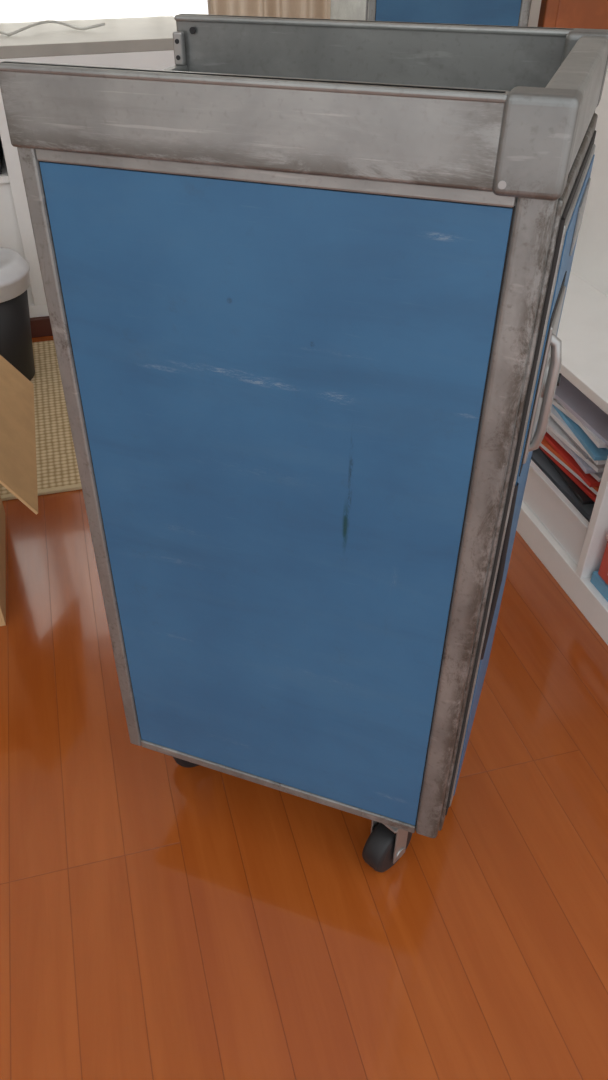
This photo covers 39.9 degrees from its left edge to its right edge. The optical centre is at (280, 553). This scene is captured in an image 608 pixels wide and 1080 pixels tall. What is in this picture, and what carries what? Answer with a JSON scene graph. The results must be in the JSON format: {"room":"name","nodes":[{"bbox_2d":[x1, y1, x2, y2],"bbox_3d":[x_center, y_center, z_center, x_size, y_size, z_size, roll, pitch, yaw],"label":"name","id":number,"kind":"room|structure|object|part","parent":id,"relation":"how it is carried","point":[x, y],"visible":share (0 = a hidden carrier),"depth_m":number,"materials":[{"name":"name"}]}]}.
{"room":"home office","nodes":[
{"label":"home office","id":0,"kind":"room"},
{"bbox_2d":[0,335,607,1079],"bbox_3d":[-0.049,0.485,1.316,5.500,0.050,5.750,-10,40,-11],"label":"floor","id":1,"kind":"structure","parent":0,"point":[161,918],"depth_m":1.25,"materials":[{"name":"brown wood"}]},
{"bbox_2d":[0,355,37,625],"bbox_3d":[-0.863,-0.105,1.642,0.781,0.475,0.565,-10,40,-11],"label":"cardboard box","id":2,"kind":"object","parent":1,"relation":"on","point":[18,466],"visible":1,"depth_m":1.65,"materials":[{"name":"brown cardboard"}]},
{"bbox_2d":[0,340,81,500],"bbox_3d":[-0.960,-0.373,2.349,1.310,0.009,0.895,-10,40,-11],"label":"woven mat","id":3,"kind":"object","parent":1,"relation":"on","point":[56,461],"visible":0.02,"depth_m":2.29,"materials":[{"name":"beige wicker"}]},
{"bbox_2d":[0,247,34,380],"bbox_3d":[-0.852,-0.674,2.431,0.294,0.358,0.294,-10,40,-11],"label":"trash bin","id":4,"kind":"object","parent":3,"relation":"on","point":[16,346],"visible":0.94,"depth_m":2.36,"materials":[{"name":"black plastic"}]},
{"bbox_3d":[-0.853,-0.782,2.345,0.294,0.083,0.294,-10,40,-11],"label":"bin lid","id":5,"kind":"part","parent":4,"relation":"part of","materials":[{"name":"white plastic"}]},
{"bbox_2d":[0,16,176,337],"bbox_3d":[-1.265,-1.132,2.642,2.020,0.830,0.520,-10,40,-11],"label":"base cabinet","id":6,"kind":"object","parent":1,"relation":"on","point":[137,42],"visible":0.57,"depth_m":2.46,"materials":[{"name":"laminate"}]},
{"bbox_2d":[0,137,1,173],"bbox_3d":[-1.064,-1.245,2.532,0.405,0.139,0.410,-10,40,-11],"label":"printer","id":7,"kind":"object","parent":6,"relation":"in","point":[0,137],"visible":0.91,"depth_m":2.54,"materials":[{"name":"plastic"}]},
{"bbox_2d":[0,20,104,35],"bbox_3d":[-0.871,-1.527,2.443,0.704,0.028,0.108,-10,40,-11],"label":"power cable","id":8,"kind":"object","parent":6,"relation":"on","point":[44,21],"visible":1,"depth_m":2.47,"materials":[{"name":"white plastic"}]},
{"bbox_2d":[0,14,607,871],"bbox_3d":[0.055,-0.046,1.088,0.509,1.061,0.356,13,41,16],"label":"trolley","id":9,"kind":"object","parent":1,"relation":"on","point":[305,280],"visible":1,"depth_m":0.81,"materials":[{"name":"metal"}]},
{"bbox_3d":[-0.220,-0.040,1.004,0.019,0.835,0.013,13,41,16],"label":"post","id":10,"kind":"part","parent":9,"relation":"part of","materials":[{"name":"metal"}]},
{"bbox_3d":[-0.171,-0.462,0.861,0.014,0.027,0.321,13,41,16],"label":"rim sill","id":11,"kind":"part","parent":9,"relation":"part of","materials":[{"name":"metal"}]},
{"bbox_3d":[-0.116,-0.574,0.953,0.012,0.033,0.008,13,41,16],"label":"hinge plate","id":12,"kind":"part","parent":9,"relation":"part of","materials":[{"name":"metal"}]},
{"bbox_3d":[-0.019,-0.311,0.686,0.419,0.012,0.012,13,41,16],"label":"rail","id":13,"kind":"part","parent":9,"relation":"part of","materials":[{"name":"metal"}]},
{"bbox_3d":[-0.017,0.009,0.939,0.417,0.804,0.002,13,41,16],"label":"blue panel","id":14,"kind":"part","parent":9,"relation":"part of","materials":[{"name":"metal"}]},
{"bbox_3d":[-0.012,0.327,1.199,0.419,0.015,0.012,13,41,16],"label":"rail","id":15,"kind":"part","parent":9,"relation":"part of","materials":[{"name":"metal"}]},
{"bbox_3d":[0.161,0.377,1.215,0.044,0.006,0.050,-32,48,-33],"label":"caster crown","id":16,"kind":"part","parent":9,"relation":"part of","materials":[{"name":"metal"}]},
{"bbox_3d":[0.194,0.056,0.878,0.030,0.837,0.013,13,41,16],"label":"post","id":17,"kind":"part","parent":9,"relation":"part of","materials":[{"name":"metal"}]},
{"bbox_3d":[0.216,0.041,0.870,0.005,0.755,0.005,-16,41,-18],"label":"hinge rod","id":18,"kind":"part","parent":9,"relation":"part of","materials":[{"name":"silver metal"}]},
{"bbox_3d":[0.265,-0.035,0.994,0.010,0.822,0.314,13,41,16],"label":"door frame","id":19,"kind":"part","parent":9,"relation":"part of","materials":[{"name":"metal"}]},
{"bbox_3d":[0.272,-0.036,0.990,0.004,0.767,0.274,13,41,16],"label":"door","id":20,"kind":"part","parent":9,"relation":"part of","materials":[{"name":"metal"}]},
{"bbox_3d":[0.275,-0.038,0.987,0.002,0.745,0.254,13,41,16],"label":"door blue panel","id":21,"kind":"part","parent":9,"relation":"part of","materials":[{"name":"metal"}]},
{"bbox_3d":[0.251,-0.170,0.801,0.004,0.140,0.103,13,41,16],"label":"latch plate","id":22,"kind":"part","parent":9,"relation":"part of","materials":[{"name":"metal"}]},
{"bbox_3d":[0.241,-0.145,0.770,0.018,0.122,0.010,13,41,16],"label":"latch handle","id":23,"kind":"part","parent":9,"relation":"part of","materials":[{"name":"metal"}]},
{"bbox_3d":[0.260,-0.169,0.807,0.014,0.039,0.039,13,41,16],"label":"latch knob","id":24,"kind":"part","parent":9,"relation":"part of","materials":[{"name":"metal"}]},
{"bbox_3d":[0.288,-0.324,0.805,0.002,0.045,0.100,13,41,16],"label":"label frame","id":25,"kind":"part","parent":9,"relation":"part of","materials":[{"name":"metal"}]},
{"bbox_2d":[330,0,531,26],"bbox_3d":[0.426,-1.268,2.603,0.509,1.061,0.356,-10,40,-11],"label":"trolley","id":26,"kind":"object","parent":1,"relation":"on","point":[473,12],"visible":0.02,"depth_m":2.25,"materials":[{"name":"metal"}]},
{"bbox_3d":[0.192,-1.265,2.529,0.010,0.817,0.314,-10,40,-11],"label":"door frame","id":27,"kind":"part","parent":26,"relation":"part of","materials":[{"name":"metal"}]},
{"bbox_3d":[0.241,-1.171,2.404,0.019,0.835,0.013,-10,40,-11],"label":"post","id":28,"kind":"part","parent":26,"relation":"part of","materials":[{"name":"metal"}]},
{"bbox_3d":[0.454,-1.205,2.443,0.417,0.804,0.002,-10,40,-11],"label":"blue panel","id":29,"kind":"part","parent":26,"relation":"part of","materials":[{"name":"laminate"}]},
{"bbox_3d":[0.671,-1.244,2.488,0.030,0.837,0.013,-10,40,-11],"label":"post","id":30,"kind":"part","parent":26,"relation":"part of","materials":[{"name":"metal"}]},
{"bbox_2d":[516,67,607,644],"bbox_3d":[0.723,-0.325,1.553,0.290,0.900,1.440,-10,40,-11],"label":"bookshelf","id":31,"kind":"object","parent":1,"relation":"on","point":[583,325],"visible":0.12,"depth_m":1.78,"materials":[{"name":"laminate"}]},
{"bbox_2d":[522,374,607,564],"bbox_3d":[0.676,-0.216,1.810,0.248,0.278,0.394,-10,40,-11],"label":"stack","id":32,"kind":"object","parent":31,"relation":"in","point":[565,473],"visible":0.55,"depth_m":1.74,"materials":[{"name":"paper"}]},
{"bbox_2d":[590,571,607,601],"bbox_3d":[0.751,0.093,1.626,0.205,0.026,0.210,-10,40,-11],"label":"box","id":33,"kind":"object","parent":31,"relation":"in","point":[596,580],"visible":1,"depth_m":1.66,"materials":[{"name":"blue cardboard"}]},
{"bbox_2d":[598,534,607,584],"bbox_3d":[0.751,0.040,1.590,0.208,0.099,0.186,-10,40,-11],"label":"patterned box","id":34,"kind":"object","parent":33,"relation":"on","point":[603,570],"visible":1,"depth_m":1.64,"materials":[{"name":"red paper"}]},
{"bbox_2d":[537,0,607,28],"bbox_3d":[0.934,-1.408,2.834,0.480,0.980,0.440,-10,40,-11],"label":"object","id":35,"kind":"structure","parent":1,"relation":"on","point":[586,14],"depth_m":2.41,"materials":[{"name":"orange wood"}]},
{"bbox_2d":[528,0,540,26],"bbox_3d":[-0.760,-2.271,2.560,5.500,2.700,0.122,-10,40,-11],"label":"wall","id":36,"kind":"structure","parent":0,"point":[535,4],"depth_m":3.21,"materials":[{"name":"paint"}]},
{"bbox_2d":[0,0,206,22],"bbox_3d":[-1.514,-2.100,2.262,2.589,1.780,0.070,-10,40,-11],"label":"sheer curtain","id":37,"kind":"object","parent":36,"relation":"hanging from","point":[11,11],"visible":0.05,"depth_m":2.79,"materials":[{"name":"white fabric"}]},
{"bbox_2d":[207,0,330,18],"bbox_3d":[0.114,-2.199,2.696,0.799,2.200,0.080,-10,40,-11],"label":"curtain","id":38,"kind":"object","parent":36,"relation":"hanging from","point":[315,9],"visible":0.16,"depth_m":2.90,"materials":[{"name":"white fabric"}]}
]}

